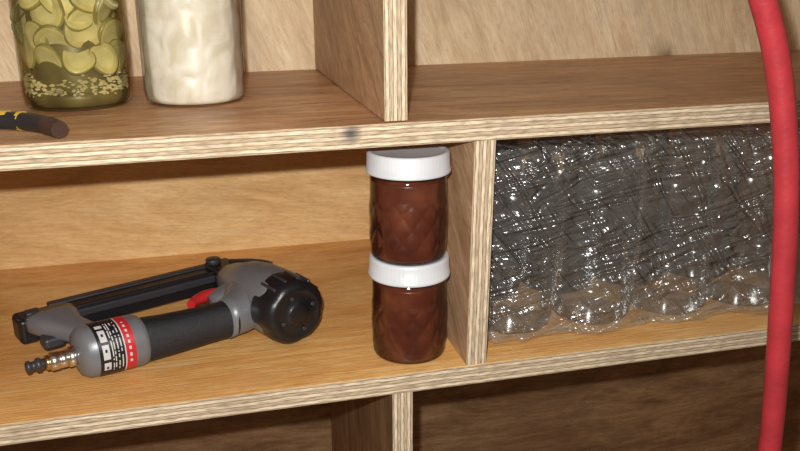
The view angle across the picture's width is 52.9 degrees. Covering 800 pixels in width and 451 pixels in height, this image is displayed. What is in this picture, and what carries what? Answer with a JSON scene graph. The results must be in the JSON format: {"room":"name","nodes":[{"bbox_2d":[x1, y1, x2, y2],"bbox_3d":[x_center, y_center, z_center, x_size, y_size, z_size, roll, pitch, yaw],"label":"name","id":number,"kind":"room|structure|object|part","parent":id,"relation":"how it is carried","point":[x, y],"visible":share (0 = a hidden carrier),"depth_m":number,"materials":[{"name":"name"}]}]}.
{"room":"garage","nodes":[
{"label":"garage","id":0,"kind":"room"},
{"bbox_3d":[0.145,1.502,-0.097,7.000,0.100,5.000,-5,18,-14],"label":"floor","id":1,"kind":"structure","parent":0,"visible":0},
{"bbox_2d":[0,0,799,450],"bbox_3d":[-0.032,0.285,0.978,1.989,1.560,0.392,-5,18,-14],"label":"shelf unit","id":2,"kind":"object","parent":1,"relation":"on","point":[134,189],"visible":0.85,"depth_m":0.97,"materials":[{"name":"brown wood"}]},
{"bbox_2d":[0,110,67,137],"bbox_3d":[-0.356,-0.073,0.603,0.214,0.018,0.059,-1,18,-3],"label":"pliers","id":3,"kind":"object","parent":2,"relation":"on","point":[20,120],"visible":1,"depth_m":0.61,"materials":[{"name":"rubber"}]},
{"bbox_2d":[8,0,131,109],"bbox_3d":[-0.304,-0.199,0.735,0.098,0.177,0.097,-5,18,-14],"label":"pickle jar","id":4,"kind":"object","parent":2,"relation":"on","point":[76,51],"visible":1,"depth_m":0.72,"materials":[{"name":"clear glass"}]},
{"bbox_2d":[12,256,321,377],"bbox_3d":[-0.236,0.081,0.784,0.262,0.067,0.201,-15,23,-38],"label":"gun","id":5,"kind":"object","parent":2,"relation":"on","point":[280,303],"visible":1,"depth_m":0.77,"materials":[{"name":"black plastic"}]},
{"bbox_3d":[-0.353,0.085,0.773,0.014,0.008,0.012,-15,23,-38],"label":"latch lever","id":6,"kind":"part","parent":5,"relation":"part of","materials":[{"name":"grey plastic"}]},
{"bbox_3d":[-0.326,0.108,0.754,0.020,0.012,0.018,-15,23,-38],"label":"bracket knob","id":7,"kind":"part","parent":5,"relation":"part of","materials":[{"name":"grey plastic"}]},
{"bbox_2d":[47,264,204,305],"bbox_3d":[-0.279,0.071,0.860,0.186,0.026,0.010,-14,22,-37],"label":"magazine","id":8,"kind":"object","parent":5,"relation":"on","point":[190,271],"depth_m":0.84,"materials":[{"name":"black metal"}]},
{"bbox_3d":[-0.281,0.077,0.845,0.212,0.024,0.020,-14,22,-37],"label":"magazine rail","id":9,"kind":"part","parent":5,"relation":"part of","materials":[{"name":"black plastic"}]},
{"bbox_3d":[-0.276,0.076,0.834,0.190,0.008,0.008,-14,22,-37],"label":"magazine pusher rail","id":10,"kind":"part","parent":5,"relation":"part of","materials":[{"name":"black metal"}]},
{"bbox_3d":[-0.162,0.039,0.870,0.007,0.022,0.081,-17,24,-42],"label":"safety rod","id":11,"kind":"part","parent":5,"relation":"part of","materials":[{"name":"black metal"}]},
{"bbox_2d":[135,0,245,107],"bbox_3d":[-0.197,-0.204,0.749,0.095,0.177,0.095,-5,18,-14],"label":"jar","id":12,"kind":"object","parent":2,"relation":"on","point":[192,53],"visible":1,"depth_m":0.73,"materials":[{"name":"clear glass"}]},
{"bbox_3d":[-0.081,-0.352,0.966,1.950,0.340,0.012,-5,18,-14],"label":"panel","id":13,"kind":"part","parent":2,"relation":"part of","materials":[{"name":"brown wood"}]},
{"bbox_3d":[-0.080,-0.081,1.054,1.950,0.230,0.012,-5,18,-14],"label":"panel","id":14,"kind":"part","parent":2,"relation":"part of","materials":[{"name":"beige wood"}]},
{"bbox_3d":[-0.079,0.276,1.169,1.950,0.520,0.012,-5,18,-14],"label":"panel","id":15,"kind":"part","parent":2,"relation":"part of","materials":[{"name":"brown wood"}]},
{"bbox_2d":[368,251,449,363],"bbox_3d":[0.009,0.073,0.758,0.076,0.098,0.076,-7,19,-19],"label":"jam jar","id":16,"kind":"object","parent":2,"relation":"on","point":[409,303],"visible":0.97,"depth_m":0.73,"materials":[{"name":"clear glass"}]},
{"bbox_2d":[365,144,450,265],"bbox_3d":[0.007,-0.020,0.725,0.076,0.098,0.076,8,19,23],"label":"jam jar","id":17,"kind":"object","parent":16,"relation":"on","point":[408,205],"visible":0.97,"depth_m":0.70,"materials":[{"name":"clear glass"}]},
{"bbox_3d":[0.007,-0.058,0.713,0.076,0.019,0.076,8,19,23],"label":"lid","id":18,"kind":"part","parent":17,"relation":"part of","materials":[{"name":"white plastic"}]},
{"bbox_3d":[0.007,-0.013,0.728,0.072,0.084,0.072,8,19,23],"label":"jar glass","id":19,"kind":"part","parent":17,"relation":"part of","materials":[{"name":"glass"}]},
{"bbox_3d":[0.009,0.035,0.746,0.076,0.019,0.076,-7,19,-19],"label":"lid","id":20,"kind":"part","parent":16,"relation":"part of","materials":[{"name":"white plastic"}]},
{"bbox_3d":[0.009,0.080,0.760,0.072,0.084,0.072,-7,19,-19],"label":"jar glass","id":21,"kind":"part","parent":16,"relation":"part of","materials":[{"name":"glass"}]},
{"bbox_2d":[488,124,799,333],"bbox_3d":[0.276,-0.020,0.877,0.457,0.202,0.191,-5,18,-14],"label":"pack","id":22,"kind":"object","parent":2,"relation":"on","point":[550,280],"visible":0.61,"depth_m":0.88,"materials":[{"name":"clear plastic"}]},
{"bbox_2d":[489,139,522,300],"bbox_3d":[0.091,-0.013,0.879,0.083,0.176,0.083,-5,18,-14],"label":"jar","id":23,"kind":"object","parent":22,"relation":"on","point":[499,289],"depth_m":0.89,"materials":[{"name":"clear glass"}]},
{"bbox_2d":[488,147,555,333],"bbox_3d":[0.112,0.012,0.801,0.083,0.176,0.083,-5,18,-14],"label":"jar","id":24,"kind":"object","parent":22,"relation":"on","point":[507,319],"depth_m":0.82,"materials":[{"name":"clear glass"}]},
{"bbox_2d":[519,134,598,292],"bbox_3d":[0.178,-0.020,0.900,0.083,0.176,0.083,-5,18,-14],"label":"jar","id":25,"kind":"object","parent":22,"relation":"on","point":[562,281],"depth_m":0.91,"materials":[{"name":"clear glass"}]},
{"bbox_2d":[551,141,638,323],"bbox_3d":[0.199,0.005,0.822,0.083,0.176,0.083,-5,18,-14],"label":"jar","id":26,"kind":"object","parent":22,"relation":"on","point":[581,309],"depth_m":0.84,"materials":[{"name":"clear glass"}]},
{"bbox_2d":[592,129,671,284],"bbox_3d":[0.265,-0.027,0.920,0.083,0.176,0.083,-5,18,-14],"label":"jar","id":27,"kind":"object","parent":22,"relation":"on","point":[609,272],"depth_m":0.93,"materials":[{"name":"clear glass"}]},
{"bbox_2d":[630,136,717,314],"bbox_3d":[0.285,-0.002,0.843,0.083,0.176,0.083,-5,18,-14],"label":"jar","id":28,"kind":"object","parent":22,"relation":"on","point":[655,300],"depth_m":0.85,"materials":[{"name":"clear glass"}]},
{"bbox_2d":[663,124,741,277],"bbox_3d":[0.351,-0.034,0.942,0.083,0.176,0.083,-5,18,-14],"label":"jar","id":29,"kind":"object","parent":22,"relation":"on","point":[679,265],"depth_m":0.95,"materials":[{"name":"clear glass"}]},
{"bbox_2d":[706,131,771,305],"bbox_3d":[0.372,-0.009,0.864,0.083,0.176,0.083,-5,18,-14],"label":"jar","id":30,"kind":"object","parent":22,"relation":"on","point":[729,292],"depth_m":0.87,"materials":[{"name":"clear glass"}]},
{"bbox_2d":[721,124,799,270],"bbox_3d":[0.438,-0.041,0.962,0.083,0.176,0.083,-5,18,-14],"label":"jar","id":31,"kind":"object","parent":22,"relation":"on","point":[754,260],"depth_m":0.96,"materials":[{"name":"clear glass"}]},
{"bbox_2d":[766,127,799,295],"bbox_3d":[0.459,-0.016,0.885,0.083,0.176,0.083,-5,18,-14],"label":"jar","id":32,"kind":"object","parent":22,"relation":"on","point":[768,269],"depth_m":0.92,"materials":[{"name":"clear glass"}]},
{"bbox_2d":[748,0,799,450],"bbox_3d":[0.332,0.146,0.521,0.738,2.101,0.360,11,21,31],"label":"air hose","id":33,"kind":"object","parent":1,"relation":"on","point":[767,16],"visible":1,"depth_m":0.59,"materials":[{"name":"rubber"}]}
]}

